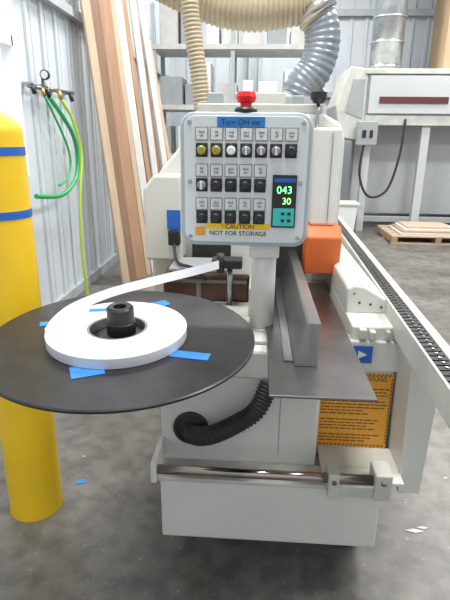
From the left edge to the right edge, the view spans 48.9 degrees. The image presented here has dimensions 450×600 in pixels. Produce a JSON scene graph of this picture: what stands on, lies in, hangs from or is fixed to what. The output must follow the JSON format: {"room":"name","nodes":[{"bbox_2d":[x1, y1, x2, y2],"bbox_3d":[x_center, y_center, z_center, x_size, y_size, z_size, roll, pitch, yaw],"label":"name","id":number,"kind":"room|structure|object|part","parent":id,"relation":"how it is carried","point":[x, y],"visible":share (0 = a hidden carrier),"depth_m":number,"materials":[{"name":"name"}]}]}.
{"room":"woodworking shop","nodes":[
{"label":"woodworking shop","id":0,"kind":"room"},
{"bbox_2d":[0,0,173,305],"bbox_3d":[-1.611,-2.525,3.663,0.142,5.600,14.300,2,18,3],"label":"wall","id":1,"kind":"structure","parent":0,"point":[47,39],"depth_m":4.64,"materials":[{"name":"white metal"}]},
{"bbox_2d":[0,31,29,175],"bbox_3d":[-1.653,-1.298,3.284,0.120,1.000,1.120,2,18,3],"label":"window","id":2,"kind":"structure","parent":1,"relation":"in","point":[10,103],"depth_m":3.69,"materials":[{"name":"white"}]},
{"bbox_3d":[-1.702,-1.299,3.287,0.020,0.900,1.020,2,18,3],"label":"pane","id":3,"kind":"part","parent":2,"relation":"part of","materials":[{"name":"white glass"}]},
{"bbox_2d":[22,69,74,101],"bbox_3d":[-1.480,-1.839,4.256,0.138,0.203,0.981,2,18,3],"label":"compressed air line","id":4,"kind":"object","parent":1,"relation":"attached to","point":[44,74],"visible":1,"depth_m":4.03,"materials":[{"name":"metal"}]},
{"bbox_2d":[34,96,79,198],"bbox_3d":[-1.448,-1.294,4.197,0.099,0.831,0.982,2,18,3],"label":"air hose","id":5,"kind":"object","parent":4,"relation":"hanging from","point":[52,101],"visible":1,"depth_m":4.40,"materials":[{"name":"green rubber"}]},
{"bbox_2d":[43,96,71,186],"bbox_3d":[-1.431,-1.378,4.327,0.056,0.734,0.380,4,18,9],"label":"air hose","id":6,"kind":"object","parent":4,"relation":"hanging from","point":[45,97],"visible":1,"depth_m":4.36,"materials":[{"name":"green rubber"}]},
{"bbox_2d":[60,99,88,294],"bbox_3d":[-1.396,-0.937,4.779,0.092,1.858,0.272,6,19,17],"label":"air hose","id":7,"kind":"object","parent":4,"relation":"hanging from","point":[61,100],"visible":0.96,"depth_m":4.76,"materials":[{"name":"green"}]},
{"bbox_2d":[56,253,117,301],"bbox_3d":[-1.575,0.093,4.509,0.040,0.100,14.300,2,18,3],"label":"baseboard","id":8,"kind":"structure","parent":1,"relation":"attached to","point":[77,289],"depth_m":5.48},
{"bbox_2d":[0,214,449,599],"bbox_3d":[2.577,0.286,4.394,8.750,0.100,14.500,2,18,3],"label":"floor","id":9,"kind":"structure","parent":0,"point":[106,540],"depth_m":2.01,"materials":[{"name":"concrete"}]},
{"bbox_2d":[0,111,63,521],"bbox_3d":[-0.825,0.125,1.946,0.224,1.640,0.224,2,18,3],"label":"bollard","id":10,"kind":"object","parent":9,"relation":"on","point":[27,435],"visible":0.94,"depth_m":1.88,"materials":[{"name":"yellow"}]},
{"bbox_2d":[76,478,85,484],"bbox_3d":[-0.682,0.859,2.342,0.040,0.003,0.030,-8,20,-24],"label":"scrap","id":11,"kind":"object","parent":9,"relation":"on","point":[80,481],"visible":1,"depth_m":2.34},
{"bbox_2d":[79,0,171,284],"bbox_3d":[-0.735,-2.081,6.034,0.802,3.311,2.585,5,18,12],"label":"lumber","id":12,"kind":"object","parent":9,"relation":"on","point":[106,26],"visible":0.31,"depth_m":5.36,"materials":[{"name":"brown wood"}]},
{"bbox_2d":[150,3,304,155],"bbox_3d":[0.126,-2.775,7.920,2.400,3.486,0.800,2,18,3],"label":"storage rack","id":13,"kind":"object","parent":9,"relation":"on","point":[176,94],"visible":0.27,"depth_m":7.40,"materials":[{"name":"white metal"}]},
{"bbox_2d":[248,32,261,91],"bbox_3d":[0.599,-4.585,10.087,0.240,5.600,0.250,2,18,3],"label":"steel column","id":14,"kind":"structure","parent":9,"relation":"on","point":[254,63],"depth_m":10.02,"materials":[{"name":"white metal"}]},
{"bbox_2d":[143,88,449,546],"bbox_3d":[0.252,-0.201,2.772,1.169,1.775,3.380,2,18,3],"label":"machine","id":15,"kind":"object","parent":9,"relation":"on","point":[331,410],"visible":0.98,"depth_m":1.72,"materials":[{"name":"white paint"}]},
{"bbox_2d":[0,291,254,413],"bbox_3d":[-0.312,0.114,1.502,0.804,0.211,0.803,1,18,1],"label":"table","id":16,"kind":"object","parent":15,"relation":"on","point":[219,342],"visible":0.77,"depth_m":1.33,"materials":[{"name":"metal"}]},
{"bbox_2d":[44,260,218,369],"bbox_3d":[-0.301,0.006,1.633,0.433,0.132,0.746,4,18,10],"label":"roll","id":17,"kind":"object","parent":16,"relation":"on","point":[69,339],"visible":0.92,"depth_m":1.44,"materials":[{"name":"white plastic"}]},
{"bbox_2d":[143,173,185,259],"bbox_3d":[-0.272,-0.382,2.265,0.170,0.380,0.140,2,18,3],"label":"machine housing","id":18,"kind":"object","parent":15,"relation":"attached to","point":[162,193],"depth_m":2.19,"materials":[{"name":"white paint"}]},
{"bbox_2d":[180,0,208,111],"bbox_3d":[-0.167,-1.524,2.256,0.234,1.408,0.086,2,18,3],"label":"hose","id":19,"kind":"object","parent":15,"relation":"on","point":[190,11],"visible":0.73,"depth_m":2.33,"materials":[{"name":"beige plastic"}]},
{"bbox_3d":[-0.080,-0.042,2.054,0.340,0.088,0.010,2,18,3],"label":"glue trim","id":20,"kind":"part","parent":15,"relation":"part of","materials":[{"name":"metal"}]},
{"bbox_3d":[0.009,-0.150,1.974,0.120,0.035,0.080,2,18,3],"label":"tape guide plate","id":21,"kind":"part","parent":15,"relation":"part of","materials":[{"name":"black plastic"}]},
{"bbox_3d":[0.019,-0.060,2.013,0.024,0.170,0.024,2,18,3],"label":"tape guide post","id":22,"kind":"part","parent":15,"relation":"part of","materials":[{"name":"metal"}]},
{"bbox_2d":[180,91,313,257],"bbox_3d":[0.066,-0.397,1.608,0.411,0.522,0.174,2,18,3],"label":"control panel","id":23,"kind":"object","parent":15,"relation":"attached to","point":[246,172],"visible":1,"depth_m":1.55,"materials":[{"name":"light grey painted metal"},{"name":"black plastic"}]},
{"bbox_3d":[-0.073,-0.407,1.554,0.040,0.041,0.003,2,18,3],"label":"label frame","id":24,"kind":"part","parent":23,"relation":"part of","materials":[{"name":"grey plastic"}]},
{"bbox_3d":[-0.071,-0.511,1.520,0.040,0.041,0.003,2,18,3],"label":"label frame","id":25,"kind":"part","parent":23,"relation":"part of","materials":[{"name":"grey plastic"}]},
{"bbox_3d":[-0.074,-0.309,1.585,0.040,0.041,0.003,2,18,3],"label":"label frame","id":26,"kind":"part","parent":23,"relation":"part of","materials":[{"name":"grey plastic"}]},
{"bbox_3d":[-0.028,-0.307,1.583,0.040,0.041,0.003,2,18,3],"label":"label frame","id":27,"kind":"part","parent":23,"relation":"part of","materials":[{"name":"grey plastic"}]},
{"bbox_3d":[-0.027,-0.406,1.551,0.040,0.041,0.003,2,18,3],"label":"label frame","id":28,"kind":"part","parent":23,"relation":"part of","materials":[{"name":"grey plastic"}]},
{"bbox_3d":[-0.026,-0.509,1.517,0.040,0.041,0.003,2,18,3],"label":"label frame","id":29,"kind":"part","parent":23,"relation":"part of","materials":[{"name":"grey plastic"}]},
{"bbox_3d":[0.018,-0.306,1.580,0.040,0.041,0.003,2,18,3],"label":"label frame","id":30,"kind":"part","parent":23,"relation":"part of","materials":[{"name":"grey plastic"}]},
{"bbox_3d":[0.019,-0.405,1.548,0.040,0.041,0.003,2,18,3],"label":"label frame","id":31,"kind":"part","parent":23,"relation":"part of","materials":[{"name":"grey plastic"}]},
{"bbox_3d":[0.020,-0.508,1.515,0.040,0.041,0.003,2,18,3],"label":"label frame","id":32,"kind":"part","parent":23,"relation":"part of","materials":[{"name":"grey plastic"}]},
{"bbox_3d":[0.063,-0.304,1.578,0.040,0.041,0.003,2,18,3],"label":"label frame","id":33,"kind":"part","parent":23,"relation":"part of","materials":[{"name":"grey plastic"}]},
{"bbox_3d":[0.065,-0.403,1.546,0.040,0.041,0.003,2,18,3],"label":"label frame","id":34,"kind":"part","parent":23,"relation":"part of","materials":[{"name":"grey plastic"}]},
{"bbox_3d":[0.066,-0.506,1.512,0.040,0.041,0.003,2,18,3],"label":"label frame","id":35,"kind":"part","parent":23,"relation":"part of","materials":[{"name":"grey plastic"}]},
{"bbox_3d":[0.109,-0.303,1.575,0.040,0.041,0.003,2,18,3],"label":"label frame","id":36,"kind":"part","parent":23,"relation":"part of","materials":[{"name":"grey plastic"}]},
{"bbox_3d":[0.110,-0.402,1.543,0.040,0.041,0.003,2,18,3],"label":"label frame","id":37,"kind":"part","parent":23,"relation":"part of","materials":[{"name":"grey plastic"}]},
{"bbox_3d":[0.112,-0.505,1.509,0.040,0.041,0.003,2,18,3],"label":"label frame","id":38,"kind":"part","parent":23,"relation":"part of","materials":[{"name":"grey plastic"}]},
{"bbox_3d":[0.157,-0.503,1.507,0.040,0.041,0.003,2,18,3],"label":"label frame","id":39,"kind":"part","parent":23,"relation":"part of","materials":[{"name":"grey plastic"}]},
{"bbox_3d":[0.203,-0.502,1.504,0.040,0.041,0.003,2,18,3],"label":"label frame","id":40,"kind":"part","parent":23,"relation":"part of","materials":[{"name":"grey plastic"}]},
{"bbox_2d":[155,0,340,96],"bbox_3d":[-0.099,-1.632,2.657,1.454,1.069,0.286,3,18,8],"label":"hose","id":41,"kind":"object","parent":15,"relation":"on","point":[318,19],"visible":0.93,"depth_m":2.60,"materials":[{"name":"plastic"}]},
{"bbox_2d":[153,114,344,291],"bbox_3d":[0.153,-0.646,3.320,0.880,1.040,2.080,2,18,3],"label":"hood","id":42,"kind":"object","parent":15,"relation":"attached to","point":[173,165],"depth_m":2.27,"materials":[{"name":"white paint"}]},
{"bbox_3d":[0.135,-0.066,2.118,0.060,0.120,0.520,2,18,3],"label":"deck panel","id":43,"kind":"part","parent":15,"relation":"part of","materials":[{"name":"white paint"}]},
{"bbox_3d":[0.134,-0.068,1.744,0.086,0.365,0.086,2,18,3],"label":"panel post","id":44,"kind":"part","parent":15,"relation":"part of","materials":[{"name":"white metal"}]},
{"bbox_2d":[161,456,379,546],"bbox_3d":[0.155,0.709,1.789,0.746,0.240,0.180,2,18,3],"label":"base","id":45,"kind":"object","parent":15,"relation":"on","point":[195,506],"depth_m":1.70,"materials":[{"name":"white paint"}]},
{"bbox_3d":[0.400,-0.781,2.143,0.016,0.170,0.016,2,18,3],"label":"clamp knob stem","id":46,"kind":"part","parent":15,"relation":"part of","materials":[{"name":"metal"}]},
{"bbox_3d":[0.401,-0.871,2.113,0.070,0.060,0.070,2,18,3],"label":"clamp knob","id":47,"kind":"part","parent":15,"relation":"part of","materials":[{"name":"black plastic"}]},
{"bbox_3d":[0.288,0.087,1.794,0.278,0.008,1.090,2,18,3],"label":"infeed plate","id":48,"kind":"part","parent":15,"relation":"part of","materials":[{"name":"metal"}]},
{"bbox_2d":[308,127,341,225],"bbox_3d":[0.427,-0.536,2.150,0.110,0.400,0.173,2,18,3],"label":"hood","id":49,"kind":"object","parent":15,"relation":"attached to","point":[327,141],"depth_m":2.07,"materials":[{"name":"grey paint"}]},
{"bbox_3d":[0.276,0.069,3.164,0.812,0.760,2.800,2,18,3],"label":"frame","id":50,"kind":"part","parent":15,"relation":"part of","materials":[{"name":"white paint"}]},
{"bbox_2d":[317,445,403,486],"bbox_3d":[0.466,0.578,1.736,0.265,0.014,0.200,2,18,3],"label":"ledge shelf","id":51,"kind":"object","parent":15,"relation":"attached to","point":[342,455],"depth_m":1.77,"materials":[{"name":"white metal"}]},
{"bbox_2d":[339,200,359,230],"bbox_3d":[2.026,-1.363,8.348,0.370,0.580,0.410,2,18,3],"label":"bin","id":52,"kind":"object","parent":9,"relation":"on","point":[347,208],"visible":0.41,"depth_m":8.15,"materials":[{"name":"white plastic"}]},
{"bbox_2d":[326,66,449,231],"bbox_3d":[3.760,-2.647,8.940,3.800,2.697,1.410,2,18,3],"label":"machine","id":53,"kind":"object","parent":9,"relation":"on","point":[420,184],"visible":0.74,"depth_m":8.67,"materials":[{"name":"grey paint"}]},
{"bbox_2d":[355,119,406,197],"bbox_3d":[2.582,-2.364,8.317,0.800,1.290,0.140,2,18,3],"label":"electrical box","id":54,"kind":"object","parent":53,"relation":"attached to","point":[367,131],"visible":1,"depth_m":8.19,"materials":[{"name":"grey paint"}]},
{"bbox_2d":[368,0,408,68],"bbox_3d":[2.797,-5.288,8.208,0.570,2.950,0.570,2,18,3],"label":"duct","id":55,"kind":"object","parent":53,"relation":"on","point":[387,43],"visible":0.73,"depth_m":8.27,"materials":[{"name":"silver metal"}]},
{"bbox_3d":[3.952,-1.413,8.769,3.220,0.100,0.070,2,18,3],"label":"rail","id":56,"kind":"part","parent":53,"relation":"part of","materials":[{"name":"white metal"}]},
{"bbox_2d":[428,0,449,68],"bbox_3d":[4.094,-5.276,8.123,0.900,2.890,0.800,2,18,3],"label":"duct","id":57,"kind":"object","parent":53,"relation":"on","point":[439,58],"visible":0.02,"depth_m":8.31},
{"bbox_2d":[376,225,449,244],"bbox_3d":[3.398,-1.092,8.294,1.450,0.130,1.060,2,18,3],"label":"wooden pallet","id":58,"kind":"object","parent":9,"relation":"on","point":[385,231],"visible":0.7,"depth_m":7.87,"materials":[{"name":"beige wood"}]},
{"bbox_2d":[388,221,449,235],"bbox_3d":[3.372,-1.203,8.229,1.100,0.119,0.800,2,18,3],"label":"sheet offcuts","id":59,"kind":"object","parent":58,"relation":"on","point":[401,227],"visible":1,"depth_m":7.94,"materials":[{"name":"wood"}]},
{"bbox_2d":[405,477,446,532],"bbox_3d":[0.476,0.551,3.331,3.723,0.001,3.915,2,18,3],"label":"debris","id":60,"kind":"object","parent":9,"relation":"on","point":[422,527],"visible":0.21,"depth_m":2.07,"materials":[{"name":"white paper"}]},
{"bbox_2d":[173,0,449,215],"bbox_3d":[3.070,-4.607,10.248,8.590,5.600,0.150,2,18,3],"label":"wall","id":61,"kind":"structure","parent":0,"point":[356,32],"depth_m":10.11,"materials":[{"name":"white metal"}]},
{"bbox_2d":[41,0,434,97],"bbox_3d":[2.838,-3.876,6.662,8.350,1.620,7.200,2,18,3],"label":"trim","id":62,"kind":"structure","parent":61,"relation":"attached to","point":[61,6],"depth_m":9.67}
]}

